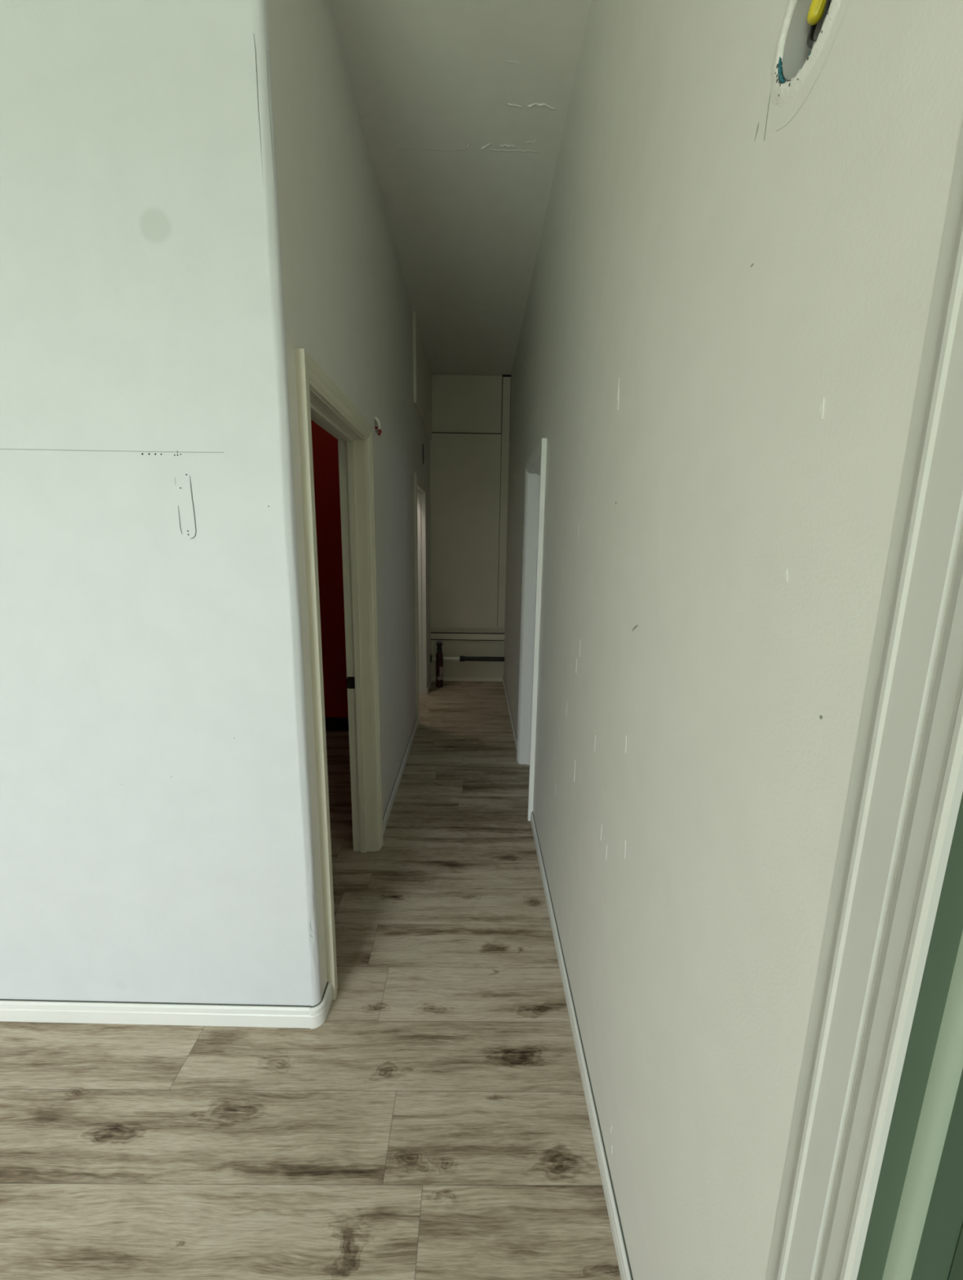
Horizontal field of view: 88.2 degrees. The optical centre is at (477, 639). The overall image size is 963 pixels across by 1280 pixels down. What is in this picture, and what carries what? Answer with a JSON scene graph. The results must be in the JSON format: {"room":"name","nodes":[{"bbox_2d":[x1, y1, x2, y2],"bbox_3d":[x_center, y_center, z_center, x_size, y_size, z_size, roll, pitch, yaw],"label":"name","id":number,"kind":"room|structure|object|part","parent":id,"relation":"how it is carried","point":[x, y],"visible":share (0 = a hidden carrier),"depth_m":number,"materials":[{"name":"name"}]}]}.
{"room":"hallway","nodes":[
{"label":"hallway","id":0,"kind":"room"},
{"bbox_2d":[0,0,311,1005],"bbox_3d":[-1.912,-0.364,1.374,2.791,3.235,0.107,1,11,0],"label":"wall","id":1,"kind":"structure","parent":0,"point":[151,849],"depth_m":1.32,"materials":[{"name":"paint"}]},
{"bbox_2d":[0,999,311,1028],"bbox_3d":[-1.935,1.197,1.619,2.787,0.074,0.013,1,11,0],"label":"baseboard","id":2,"kind":"structure","parent":1,"relation":"attached to","point":[11,1010],"depth_m":1.61,"materials":[{"name":"paint"}]},
{"bbox_2d":[0,680,621,1279],"bbox_3d":[-0.760,1.250,1.634,10.681,0.001,10.210,1,11,0],"label":"floor","id":3,"kind":"structure","parent":0,"point":[435,1125],"depth_m":1.39,"materials":[{"name":"beige laminate"}]},
{"bbox_2d":[435,641,443,687],"bbox_3d":[-0.417,0.265,5.398,0.081,0.500,0.081,1,11,0],"label":"bottle","id":4,"kind":"object","parent":3,"relation":"on","point":[439,655],"visible":1,"depth_m":5.37,"materials":[{"name":"plastic"}]},
{"bbox_2d":[311,419,348,717],"bbox_3d":[-1.712,-0.587,2.535,2.202,3.235,2.820,1,11,0],"label":"wall","id":5,"kind":"structure","parent":0,"point":[325,446],"depth_m":3.89,"materials":[{"name":"paint"}]},
{"bbox_2d":[324,717,348,731],"bbox_3d":[-1.695,0.693,4.122,2.094,0.115,0.015,1,11,0],"label":"baseboard","id":6,"kind":"structure","parent":5,"relation":"attached to","point":[332,724],"depth_m":4.12,"materials":[{"name":"black paint"}]},
{"bbox_2d":[267,0,431,997],"bbox_3d":[-0.560,-0.741,3.407,0.113,3.235,4.222,1,11,0],"label":"wall","id":7,"kind":"structure","parent":0,"point":[347,303],"depth_m":1.83,"materials":[{"name":"paint"}]},
{"bbox_2d":[251,0,321,1006],"bbox_3d":[-0.504,-0.335,1.330,0.028,3.235,0.043,1,11,0],"label":"bead","id":8,"kind":"object","parent":7,"relation":"attached to","point":[259,7],"visible":0.99,"depth_m":1.29,"materials":[{"name":"paint"}]},
{"bbox_2d":[309,982,332,1029],"bbox_3d":[-0.513,1.212,1.648,0.034,0.074,0.111,4,11,16],"label":"baseboard","id":9,"kind":"structure","parent":7,"relation":"attached to","point":[318,1013],"depth_m":1.62,"materials":[{"name":"paint"}]},
{"bbox_2d":[294,348,383,999],"bbox_3d":[-0.548,0.145,1.958,0.140,2.049,0.907,1,11,0],"label":"door frame","id":10,"kind":"structure","parent":7,"relation":"in","point":[319,399],"depth_m":2.19,"materials":[{"name":"beige paint"}]},
{"bbox_3d":[-0.603,0.203,2.357,0.036,0.058,0.009,1,11,0],"label":"strike plate","id":11,"kind":"part","parent":10,"relation":"part of","materials":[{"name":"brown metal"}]},
{"bbox_2d":[374,416,382,435],"bbox_3d":[-0.506,-1.038,2.417,0.075,0.087,0.074,1,11,0],"label":"wires","id":12,"kind":"object","parent":7,"relation":"attached to","point":[378,428],"visible":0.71,"depth_m":2.40,"materials":[{"name":"white plastic"}]},
{"bbox_2d":[382,718,417,835],"bbox_3d":[-0.518,0.868,3.432,0.013,0.067,1.709,1,11,0],"label":"baseboard","id":13,"kind":"structure","parent":7,"relation":"attached to","point":[393,796],"depth_m":3.19,"materials":[{"name":"paint"}]},
{"bbox_2d":[413,472,426,724],"bbox_3d":[-0.565,-0.375,4.533,0.133,2.084,0.928,1,11,0],"label":"door frame","id":14,"kind":"structure","parent":7,"relation":"in","point":[420,491],"depth_m":4.86,"materials":[{"name":"paint"}]},
{"bbox_2d":[413,311,431,439],"bbox_3d":[-0.481,-2.266,4.441,0.021,0.635,1.410,1,11,0],"label":"board","id":15,"kind":"object","parent":7,"relation":"attached to","point":[422,372],"visible":1,"depth_m":4.16,"materials":[{"name":"white paint"}]},
{"bbox_2d":[426,674,431,693],"bbox_3d":[-0.529,0.477,5.433,0.013,0.067,0.512,1,11,0],"label":"baseboard","id":16,"kind":"structure","parent":7,"relation":"attached to","point":[430,678],"depth_m":5.38,"materials":[{"name":"paint"}]},
{"bbox_2d":[329,0,591,375],"bbox_3d":[-0.084,-1.960,1.044,6.600,0.085,9.800,1,11,0],"label":"ceiling","id":17,"kind":"structure","parent":0,"point":[463,105],"depth_m":2.11,"materials":[{"name":"paint"}]},
{"bbox_2d":[431,373,509,678],"bbox_3d":[-0.099,-1.129,5.434,1.052,3.235,0.100,1,11,0],"label":"wall","id":18,"kind":"structure","parent":0,"point":[451,668],"depth_m":5.63,"materials":[{"name":"paint"}]},
{"bbox_2d":[430,653,459,662],"bbox_3d":[-0.369,0.207,5.576,0.326,0.100,0.100,1,11,0],"label":"pipe","id":19,"kind":"object","parent":18,"relation":"attached to","point":[432,658],"visible":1,"depth_m":5.56,"materials":[{"name":"plastic"}]},
{"bbox_2d":[430,432,501,628],"bbox_3d":[-0.142,-1.140,5.372,0.743,2.054,0.018,1,11,0],"label":"panel","id":20,"kind":"object","parent":18,"relation":"attached to","point":[465,468],"visible":0.93,"depth_m":5.35,"materials":[{"name":"white wood"}]},
{"bbox_2d":[431,374,502,433],"bbox_3d":[-0.125,-2.429,5.126,0.741,0.554,0.006,1,11,0],"label":"panel","id":21,"kind":"object","parent":18,"relation":"attached to","point":[460,403],"visible":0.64,"depth_m":5.12,"materials":[{"name":"white wood"}]},
{"bbox_2d":[431,677,502,681],"bbox_3d":[-0.121,0.450,5.685,0.831,0.038,0.012,1,11,0],"label":"baseboard","id":22,"kind":"structure","parent":18,"relation":"attached to","point":[478,679],"depth_m":5.68,"materials":[{"name":"white wood"}]},
{"bbox_2d":[431,633,505,639],"bbox_3d":[-0.114,-0.040,5.581,0.831,0.067,0.028,1,11,0],"label":"rail","id":23,"kind":"object","parent":18,"relation":"attached to","point":[433,636],"visible":1,"depth_m":5.57,"materials":[{"name":"white wood"}]},
{"bbox_2d":[431,374,511,640],"bbox_3d":[-0.095,-1.349,5.328,0.831,2.763,0.024,1,11,0],"label":"gap","id":24,"kind":"structure","parent":18,"relation":"attached to","point":[504,375],"depth_m":5.31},
{"bbox_2d":[459,656,504,661],"bbox_3d":[0.046,0.213,5.579,0.502,0.062,0.062,1,11,0],"label":"pipe","id":25,"kind":"object","parent":18,"relation":"attached to","point":[461,658],"visible":1,"depth_m":5.56,"materials":[{"name":"plastic"}]},
{"bbox_2d":[497,376,511,627],"bbox_3d":[0.278,-1.411,5.317,0.079,2.588,0.026,1,11,0],"label":"board","id":26,"kind":"object","parent":18,"relation":"attached to","point":[506,380],"visible":1,"depth_m":5.29,"materials":[{"name":"white wood"}]},
{"bbox_2d":[503,0,962,1279],"bbox_3d":[0.394,-0.272,1.070,0.113,3.235,9.000,1,11,0],"label":"wall","id":27,"kind":"structure","parent":0,"point":[718,359],"depth_m":0.72,"materials":[{"name":"paint"}]},
{"bbox_2d":[502,675,517,750],"bbox_3d":[0.295,0.644,4.657,0.013,0.061,2.109,1,11,0],"label":"baseboard","id":28,"kind":"structure","parent":27,"relation":"attached to","point":[504,681],"depth_m":4.45,"materials":[{"name":"paint"}]},
{"bbox_2d":[516,438,546,821],"bbox_3d":[0.367,-0.056,3.032,0.139,2.059,0.811,1,11,0],"label":"door frame","id":29,"kind":"structure","parent":27,"relation":"in","point":[535,466],"depth_m":3.25,"materials":[{"name":"paint"}]},
{"bbox_2d":[530,811,633,1279],"bbox_3d":[0.311,1.208,1.764,0.013,0.061,2.158,1,11,0],"label":"baseboard","id":30,"kind":"structure","parent":27,"relation":"attached to","point":[624,1263],"depth_m":1.38,"materials":[{"name":"paint"}]},
{"bbox_2d":[777,0,823,84],"bbox_3d":[0.386,-0.663,0.528,0.077,0.093,0.095,1,11,0],"label":"junction box","id":31,"kind":"object","parent":27,"relation":"attached to","point":[797,51],"visible":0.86,"depth_m":0.57,"materials":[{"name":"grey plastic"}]},
{"bbox_2d":[807,0,826,25],"bbox_3d":[0.373,-0.697,0.532,0.020,0.051,0.030,-10,15,-43],"label":"connector","id":32,"kind":"object","parent":31,"relation":"in","point":[816,11],"visible":0.98,"depth_m":0.54,"materials":[{"name":"yellow plastic"}]},
{"bbox_2d":[807,0,831,55],"bbox_3d":[0.375,-0.664,0.535,0.034,0.084,0.050,4,12,17],"label":"cable","id":33,"kind":"object","parent":31,"relation":"in","point":[811,40],"visible":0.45,"depth_m":0.54,"materials":[{"name":"plastic"}]},
{"bbox_2d":[765,121,962,1279],"bbox_3d":[0.384,0.504,0.052,0.134,2.099,0.934,1,11,0],"label":"door frame","id":34,"kind":"structure","parent":27,"relation":"in","point":[872,1188],"depth_m":0.39,"materials":[{"name":"paint"}]}
]}

